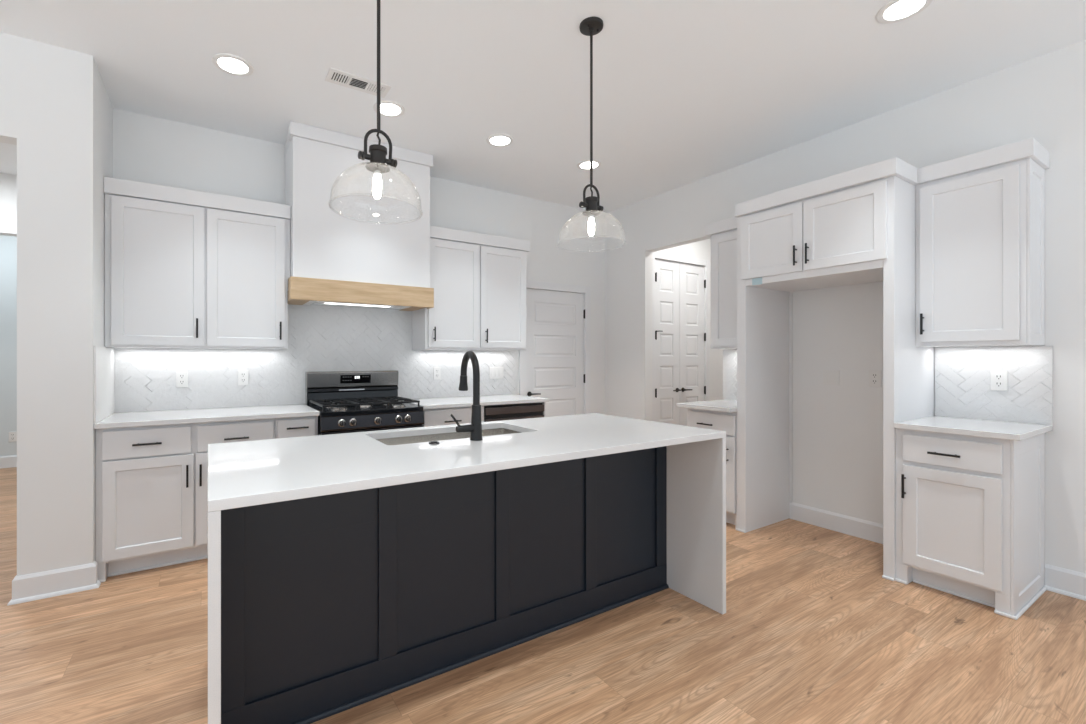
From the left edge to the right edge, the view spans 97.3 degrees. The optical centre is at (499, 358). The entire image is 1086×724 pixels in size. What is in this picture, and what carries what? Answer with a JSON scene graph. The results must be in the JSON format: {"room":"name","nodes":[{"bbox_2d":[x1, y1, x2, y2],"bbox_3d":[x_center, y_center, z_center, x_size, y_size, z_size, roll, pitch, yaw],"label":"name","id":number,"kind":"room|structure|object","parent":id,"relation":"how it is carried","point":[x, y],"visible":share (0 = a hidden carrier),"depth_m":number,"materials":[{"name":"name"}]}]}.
{"room":"kitchen","nodes":[
{"label":"kitchen","id":0,"kind":"room"},
{"bbox_2d":[0,235,16,455],"bbox_3d":[-5.749,-0.207,5.670,2.536,2.980,0.120,0,0,-32],"label":"wall","id":1,"kind":"structure","parent":0,"point":[8,244],"depth_m":5.59,"materials":[{"name":"paint"}]},
{"bbox_2d":[0,455,16,467],"bbox_3d":[-5.715,1.213,5.611,2.532,0.140,0.015,0,0,-32],"label":"baseboard","id":2,"kind":"structure","parent":1,"relation":"attached to","point":[5,461],"depth_m":5.58,"materials":[{"name":"paint"}]},
{"bbox_2d":[9,432,16,441],"bbox_3d":[-5.735,0.923,5.603,0.072,0.117,0.008,0,0,-32],"label":"wall outlet","id":3,"kind":"object","parent":1,"relation":"attached to","point":[12,435],"visible":0.98,"depth_m":5.60,"materials":[{"name":"white plastic"}]},
{"bbox_2d":[0,173,16,223],"bbox_3d":[-4.865,-0.207,4.230,2.536,2.980,0.100,0,0,-32],"label":"wall","id":4,"kind":"structure","parent":0,"point":[8,182],"depth_m":4.38,"materials":[{"name":"paint"}]},
{"bbox_2d":[0,223,16,236],"bbox_3d":[-4.667,-1.192,4.351,1.800,0.090,0.130,0,0,-32],"label":"trim","id":5,"kind":"structure","parent":4,"relation":"attached to","point":[6,229],"depth_m":4.37,"materials":[{"name":"paint"}]},
{"bbox_2d":[0,32,96,575],"bbox_3d":[-3.442,-0.207,2.024,2.652,2.980,0.115,0,0,-32],"label":"wall","id":6,"kind":"structure","parent":0,"point":[48,93],"depth_m":2.59,"materials":[{"name":"paint"}]},
{"bbox_2d":[7,561,100,605],"bbox_3d":[-2.440,1.216,2.631,0.367,0.135,0.159,0,0,-32],"label":"baseboard","id":7,"kind":"structure","parent":6,"relation":"attached to","point":[52,583],"depth_m":2.57,"materials":[{"name":"paint"}]},
{"bbox_2d":[97,67,112,347],"bbox_3d":[-2.532,-0.207,2.967,0.115,2.980,0.538,0,0,-32],"label":"wall","id":8,"kind":"structure","parent":0,"point":[104,106],"depth_m":2.91,"materials":[{"name":"paint"}]},
{"bbox_2d":[94,346,113,423],"bbox_3d":[-2.449,0.150,2.950,0.010,0.438,0.627,0,0,-32],"label":"side splash","id":9,"kind":"object","parent":8,"relation":"attached to","point":[103,356],"visible":1,"depth_m":2.88,"materials":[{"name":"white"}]},
{"bbox_2d":[113,108,604,413],"bbox_3d":[-0.723,-0.207,4.462,4.764,2.980,0.115,0,0,-32],"label":"wall","id":10,"kind":"structure","parent":0,"point":[146,149],"depth_m":4.48,"materials":[{"name":"paint"}]},
{"bbox_2d":[104,177,290,348],"bbox_3d":[-2.071,-0.596,3.347,1.066,1.051,0.371,0,0,-32],"label":"upper cabinet","id":11,"kind":"object","parent":10,"relation":"attached to","point":[185,268],"visible":1,"depth_m":3.19,"materials":[{"name":"paint"}]},
{"bbox_2d":[114,304,517,412],"bbox_3d":[-1.219,-0.024,4.083,3.288,0.845,0.011,0,0,-32],"label":"tile backsplash","id":12,"kind":"structure","parent":10,"relation":"attached to","point":[320,338],"depth_m":3.84,"materials":[{"name":"tile"}]},
{"bbox_2d":[176,371,187,387],"bbox_3d":[-2.284,0.151,3.417,0.072,0.117,0.008,0,0,-32],"label":"wall outlet","id":13,"kind":"object","parent":12,"relation":"attached to","point":[181,376],"visible":1,"depth_m":3.41,"materials":[{"name":"white plastic"}]},
{"bbox_2d":[238,370,248,384],"bbox_3d":[-1.953,0.147,3.620,0.072,0.117,0.008,0,0,-32],"label":"wall outlet","id":14,"kind":"object","parent":12,"relation":"attached to","point":[243,375],"visible":1,"depth_m":3.62,"materials":[{"name":"white plastic"}]},
{"bbox_2d":[433,367,440,379],"bbox_3d":[-0.590,0.141,4.457,0.072,0.117,0.008,0,0,-32],"label":"wall outlet","id":15,"kind":"object","parent":12,"relation":"attached to","point":[436,370],"visible":1,"depth_m":4.45,"materials":[{"name":"white plastic"}]},
{"bbox_2d":[489,367,502,378],"bbox_3d":[-0.036,0.147,4.796,0.168,0.120,0.010,0,0,-32],"label":"switch plate","id":16,"kind":"object","parent":12,"relation":"attached to","point":[494,372],"visible":1,"depth_m":4.79,"materials":[{"name":"white plastic"}]},
{"bbox_2d":[285,121,433,310],"bbox_3d":[-1.137,-1.057,3.868,1.106,1.278,0.439,0,0,-32],"label":"range hood","id":17,"kind":"object","parent":10,"relation":"attached to","point":[347,259],"visible":0.94,"depth_m":3.66,"materials":[{"name":"paint"}]},
{"bbox_2d":[412,226,529,350],"bbox_3d":[-0.248,-0.605,4.466,1.079,1.057,0.371,0,0,-32],"label":"upper cabinet","id":18,"kind":"object","parent":10,"relation":"attached to","point":[478,281],"visible":0.89,"depth_m":4.30,"materials":[{"name":"paint"}]},
{"bbox_2d":[519,280,590,413],"bbox_3d":[0.593,0.232,5.251,0.978,2.102,0.118,0,0,-32],"label":"trim","id":19,"kind":"structure","parent":10,"relation":"attached to","point":[585,290],"depth_m":5.42,"materials":[{"name":"paint"}]},
{"bbox_2d":[526,288,584,416],"bbox_3d":[0.620,0.267,5.223,0.834,2.008,0.087,0,0,-32],"label":"door","id":20,"kind":"structure","parent":10,"relation":"in","point":[554,319],"depth_m":5.23,"materials":[{"name":"paint"}]},
{"bbox_2d":[0,0,1085,213],"bbox_3d":[-0.481,-1.747,3.459,9.600,0.100,10.400,0,0,-32],"label":"ceiling","id":21,"kind":"structure","parent":0,"point":[685,92],"depth_m":2.77,"materials":[{"name":"paint"}]},
{"bbox_2d":[212,53,253,76],"bbox_3d":[-1.543,-1.692,2.752,0.210,0.009,0.210,0,0,-32],"label":"recessed light","id":22,"kind":"object","parent":21,"relation":"in","point":[231,64],"visible":1,"depth_m":2.74,"materials":[{"name":"white plastic"}]},
{"bbox_2d":[325,67,391,97],"bbox_3d":[-0.872,-1.694,2.935,0.370,0.006,0.150,0,0,-32],"label":"ceiling vent","id":23,"kind":"object","parent":21,"relation":"in","point":[335,76],"visible":0.98,"depth_m":2.92,"materials":[{"name":"white plastic"}]},
{"bbox_2d":[329,0,421,223],"bbox_3d":[-0.464,-1.122,1.790,0.343,1.148,0.343,0,0,-40],"label":"pendant light","id":24,"kind":"object","parent":21,"relation":"hanging from","point":[378,163],"visible":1,"depth_m":1.78,"materials":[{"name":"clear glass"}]},
{"bbox_2d":[365,144,389,172],"bbox_3d":[-0.461,-0.755,1.792,0.090,0.084,0.090,0,0,-32],"label":"socket","id":25,"kind":"object","parent":24,"relation":"attached to","point":[378,152],"depth_m":1.77,"materials":[{"name":"black metal"}]},
{"bbox_2d":[373,100,404,116],"bbox_3d":[-0.754,-1.692,3.237,0.210,0.009,0.210,0,0,-32],"label":"recessed light","id":26,"kind":"object","parent":21,"relation":"in","point":[387,108],"visible":0.84,"depth_m":3.23,"materials":[{"name":"white plastic"}]},
{"bbox_2d":[487,134,512,146],"bbox_3d":[0.000,-1.692,3.704,0.210,0.009,0.210,0,0,-32],"label":"recessed light","id":27,"kind":"object","parent":21,"relation":"in","point":[497,140],"visible":1,"depth_m":3.69,"materials":[{"name":"white plastic"}]},
{"bbox_2d":[577,160,600,169],"bbox_3d":[0.780,-1.692,4.172,0.210,0.009,0.210,0,0,-32],"label":"recessed light","id":28,"kind":"object","parent":21,"relation":"in","point":[584,165],"visible":0.88,"depth_m":4.15,"materials":[{"name":"white plastic"}]},
{"bbox_2d":[557,16,625,250],"bbox_3d":[0.465,-1.136,2.421,0.343,1.122,0.343,0,0,-32],"label":"pendant light","id":29,"kind":"object","parent":21,"relation":"hanging from","point":[590,26],"visible":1,"depth_m":2.42,"materials":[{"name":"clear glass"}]},
{"bbox_2d":[582,196,599,215],"bbox_3d":[0.465,-0.778,2.421,0.090,0.082,0.090,0,0,-32],"label":"socket","id":30,"kind":"object","parent":29,"relation":"attached to","point":[591,203],"depth_m":2.40,"materials":[{"name":"black metal"}]},
{"bbox_2d":[876,0,931,23],"bbox_3d":[1.954,-1.692,2.301,0.210,0.009,0.210,0,0,-32],"label":"recessed light","id":31,"kind":"object","parent":21,"relation":"in","point":[894,11],"visible":1,"depth_m":2.31,"materials":[{"name":"white plastic"}]},
{"bbox_2d":[0,467,1085,723],"bbox_3d":[-0.481,1.333,3.459,9.600,0.100,10.400,0,0,-32],"label":"floor","id":32,"kind":"structure","parent":0,"point":[811,630],"depth_m":2.07,"materials":[{"name":"brown wood"}]},
{"bbox_2d":[95,418,274,581],"bbox_3d":[-2.052,0.842,3.190,0.933,0.883,0.657,0,0,-32],"label":"base cabinet","id":33,"kind":"object","parent":32,"relation":"on","point":[151,482],"visible":0.79,"depth_m":2.85,"materials":[{"name":"paint"}]},
{"bbox_2d":[94,404,319,428],"bbox_3d":[-1.936,0.384,3.265,1.211,0.030,0.630,0,0,-32],"label":"countertop","id":34,"kind":"structure","parent":33,"relation":"on","point":[167,417],"depth_m":3.13,"materials":[{"name":"stone"}]},
{"bbox_2d":[275,416,317,438],"bbox_3d":[-1.538,0.842,3.506,0.272,0.883,0.657,0,0,-32],"label":"base cabinet","id":35,"kind":"object","parent":32,"relation":"on","point":[289,427],"visible":0.2,"depth_m":3.25,"materials":[{"name":"paint"}]},
{"bbox_2d":[305,370,423,434],"bbox_3d":[-1.066,0.686,3.741,0.762,1.155,0.713,0,0,-32],"label":"gas range","id":36,"kind":"object","parent":32,"relation":"on","point":[346,401],"visible":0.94,"depth_m":3.70,"materials":[{"name":"black metal"}]},
{"bbox_2d":[307,401,422,416],"bbox_3d":[-1.065,0.393,3.739,0.762,0.036,0.609,0,0,-32],"label":"cooktop","id":37,"kind":"object","parent":36,"relation":"in","point":[400,409],"depth_m":3.55,"materials":[{"name":"black metal"}]},
{"bbox_2d":[221,446,668,723],"bbox_3d":[-0.139,0.842,2.354,2.165,0.883,0.613,0,0,-32],"label":"base cabinet","id":38,"kind":"object","parent":32,"relation":"on","point":[332,604],"visible":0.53,"depth_m":1.91,"materials":[{"name":"paint"}]},
{"bbox_2d":[208,413,725,723],"bbox_3d":[-0.058,0.826,2.221,2.226,0.914,0.953,0,0,-32],"label":"countertop","id":39,"kind":"structure","parent":38,"relation":"on","point":[256,472],"depth_m":1.99,"materials":[{"name":"stone"}]},
{"bbox_2d":[375,428,521,444],"bbox_3d":[-0.229,0.505,2.370,0.819,0.211,0.387,0,0,-32],"label":"sink","id":40,"kind":"object","parent":39,"relation":"in","point":[498,431],"visible":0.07,"depth_m":2.52,"materials":[{"name":"metal"}]},
{"bbox_2d":[451,351,482,440],"bbox_3d":[-0.143,0.167,2.223,0.136,0.404,0.281,0,0,3],"label":"kitchen faucet","id":41,"kind":"object","parent":39,"relation":"on","point":[475,427],"visible":1,"depth_m":2.14,"materials":[{"name":"black metal"}]},
{"bbox_2d":[422,406,483,426],"bbox_3d":[-0.518,0.842,4.133,0.567,0.883,0.657,0,0,-32],"label":"base cabinet","id":42,"kind":"object","parent":32,"relation":"on","point":[440,416],"visible":0.13,"depth_m":3.85,"materials":[{"name":"paint"}]},
{"bbox_2d":[399,394,548,408],"bbox_3d":[-0.239,0.384,4.307,1.231,0.030,0.630,0,0,-32],"label":"countertop","id":43,"kind":"structure","parent":42,"relation":"on","point":[485,400],"depth_m":4.16,"materials":[{"name":"stone"}]},
{"bbox_2d":[484,402,543,421],"bbox_3d":[-0.013,0.847,4.449,0.616,0.872,0.601,0,0,-32],"label":"dishwasher","id":44,"kind":"object","parent":32,"relation":"on","point":[523,410],"visible":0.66,"depth_m":4.19,"materials":[{"name":"black metal"}]},
{"bbox_2d":[539,402,545,416],"bbox_3d":[0.252,0.842,4.628,0.017,0.883,0.616,0,0,-32],"label":"end panel","id":45,"kind":"object","parent":32,"relation":"on","point":[544,403],"visible":0.14,"depth_m":4.37,"materials":[{"name":"paint"}]},
{"bbox_2d":[687,408,736,527],"bbox_3d":[1.898,0.842,3.894,0.658,0.883,0.439,0,0,-32],"label":"base cabinet","id":46,"kind":"object","parent":32,"relation":"on","point":[699,418],"visible":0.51,"depth_m":3.62,"materials":[{"name":"paint"}]},
{"bbox_2d":[676,399,736,411],"bbox_3d":[1.867,0.384,3.895,0.690,0.030,0.471,0,0,-32],"label":"countertop","id":47,"kind":"structure","parent":46,"relation":"on","point":[726,405],"depth_m":3.80,"materials":[{"name":"stone"}]},
{"bbox_2d":[735,157,933,580],"bbox_3d":[2.262,0.070,3.287,0.673,2.427,0.986,0,0,-32],"label":"surround","id":48,"kind":"object","parent":32,"relation":"on","point":[855,226],"visible":0.88,"depth_m":3.12,"materials":[{"name":"paint"}]},
{"bbox_2d":[752,277,761,284],"bbox_3d":[1.849,-0.553,3.422,0.002,0.048,0.072,0,0,-32],"label":"paper tag","id":49,"kind":"object","parent":48,"relation":"attached to","point":[756,281],"visible":1,"depth_m":3.42,"materials":[{"name":"white paper"}]},
{"bbox_2d":[895,428,1046,619],"bbox_3d":[2.642,0.842,2.682,0.658,0.883,0.486,0,0,-32],"label":"base cabinet","id":50,"kind":"object","parent":32,"relation":"on","point":[970,510],"visible":0.96,"depth_m":2.51,"materials":[{"name":"paint"}]},
{"bbox_2d":[893,416,1051,440],"bbox_3d":[2.650,0.384,2.677,0.630,0.030,0.502,0,0,-32],"label":"countertop","id":51,"kind":"structure","parent":50,"relation":"on","point":[1017,431],"depth_m":2.58,"materials":[{"name":"stone"}]},
{"bbox_2d":[656,238,724,400],"bbox_3d":[2.374,-0.207,5.882,1.998,2.980,0.100,0,0,-32],"label":"wall","id":52,"kind":"structure","parent":0,"point":[701,250],"depth_m":5.99,"materials":[{"name":"paint"}]},
{"bbox_2d":[655,259,680,424],"bbox_3d":[1.960,0.063,5.565,0.468,2.416,0.101,0,0,-32],"label":"door","id":53,"kind":"structure","parent":52,"relation":"in","point":[667,273],"depth_m":5.59,"materials":[{"name":"paint"}]},
{"bbox_2d":[652,252,709,420],"bbox_3d":[2.138,0.032,5.726,1.073,2.502,0.118,0,0,-32],"label":"trim","id":54,"kind":"structure","parent":52,"relation":"attached to","point":[655,255],"depth_m":5.86,"materials":[{"name":"paint"}]},
{"bbox_2d":[680,263,705,425],"bbox_3d":[2.364,0.063,5.821,0.478,2.416,0.087,0,0,-32],"label":"door","id":55,"kind":"structure","parent":52,"relation":"in","point":[692,282],"depth_m":5.82,"materials":[{"name":"paint"}]},
{"bbox_2d":[605,40,1085,573],"bbox_3d":[2.890,-0.207,3.021,0.115,2.980,6.123,0,0,-32],"label":"wall","id":56,"kind":"structure","parent":0,"point":[838,429],"depth_m":3.36,"materials":[{"name":"paint"}]},
{"bbox_2d":[705,217,736,348],"bbox_3d":[2.015,-0.613,3.984,0.364,1.062,0.464,0,0,-32],"label":"upper cabinet","id":57,"kind":"object","parent":56,"relation":"attached to","point":[723,234],"visible":0.39,"depth_m":3.96,"materials":[{"name":"paint"}]},
{"bbox_2d":[723,350,736,399],"bbox_3d":[2.155,0.162,4.097,0.011,0.473,0.513,0,0,-32],"label":"tile backsplash","id":58,"kind":"structure","parent":56,"relation":"attached to","point":[729,356],"depth_m":4.25,"materials":[{"name":"tile"}]},
{"bbox_2d":[789,502,882,543],"bbox_3d":[2.544,1.218,3.461,0.015,0.130,0.836,0,0,-32],"label":"baseboard","id":59,"kind":"structure","parent":56,"relation":"attached to","point":[871,531],"depth_m":3.52,"materials":[{"name":"paint"}]},
{"bbox_2d":[869,370,880,386],"bbox_3d":[2.625,0.143,3.334,0.008,0.117,0.072,0,0,-32],"label":"wall outlet","id":60,"kind":"object","parent":56,"relation":"attached to","point":[874,375],"visible":1,"depth_m":3.33,"materials":[{"name":"white plastic"}]},
{"bbox_2d":[914,138,1049,346],"bbox_3d":[2.769,-0.608,2.757,0.364,1.072,0.492,0,0,-32],"label":"upper cabinet","id":61,"kind":"object","parent":56,"relation":"attached to","point":[980,216],"visible":0.98,"depth_m":2.64,"materials":[{"name":"paint"}]},
{"bbox_2d":[935,346,1052,429],"bbox_3d":[2.925,0.165,2.843,0.011,0.467,0.499,0,0,-32],"label":"tile backsplash","id":62,"kind":"structure","parent":56,"relation":"attached to","point":[962,374],"depth_m":2.82,"materials":[{"name":"tile"}]},
{"bbox_2d":[990,371,1007,390],"bbox_3d":[2.938,0.132,2.803,0.008,0.117,0.072,0,0,-32],"label":"wall outlet","id":63,"kind":"object","parent":62,"relation":"attached to","point":[998,380],"visible":1,"depth_m":2.80,"materials":[{"name":"white plastic"}]},
{"bbox_2d":[995,374,1002,379],"bbox_3d":[2.935,0.111,2.801,0.002,0.033,0.033,0,0,-32],"label":"receptacle","id":64,"kind":"object","parent":63,"relation":"attached to","point":[997,376],"depth_m":2.80,"materials":[{"name":"white plastic"}]},
{"bbox_2d":[995,382,1002,386],"bbox_3d":[2.935,0.153,2.801,0.002,0.033,0.033,0,0,-32],"label":"receptacle","id":65,"kind":"object","parent":63,"relation":"attached to","point":[997,384],"depth_m":2.80,"materials":[{"name":"white plastic"}]},
{"bbox_2d":[1044,564,1085,600],"bbox_3d":[3.732,1.216,1.512,0.029,0.135,2.672,0,0,-32],"label":"baseboard","id":66,"kind":"structure","parent":56,"relation":"attached to","point":[1059,580],"depth_m":2.58,"materials":[{"name":"paint"}]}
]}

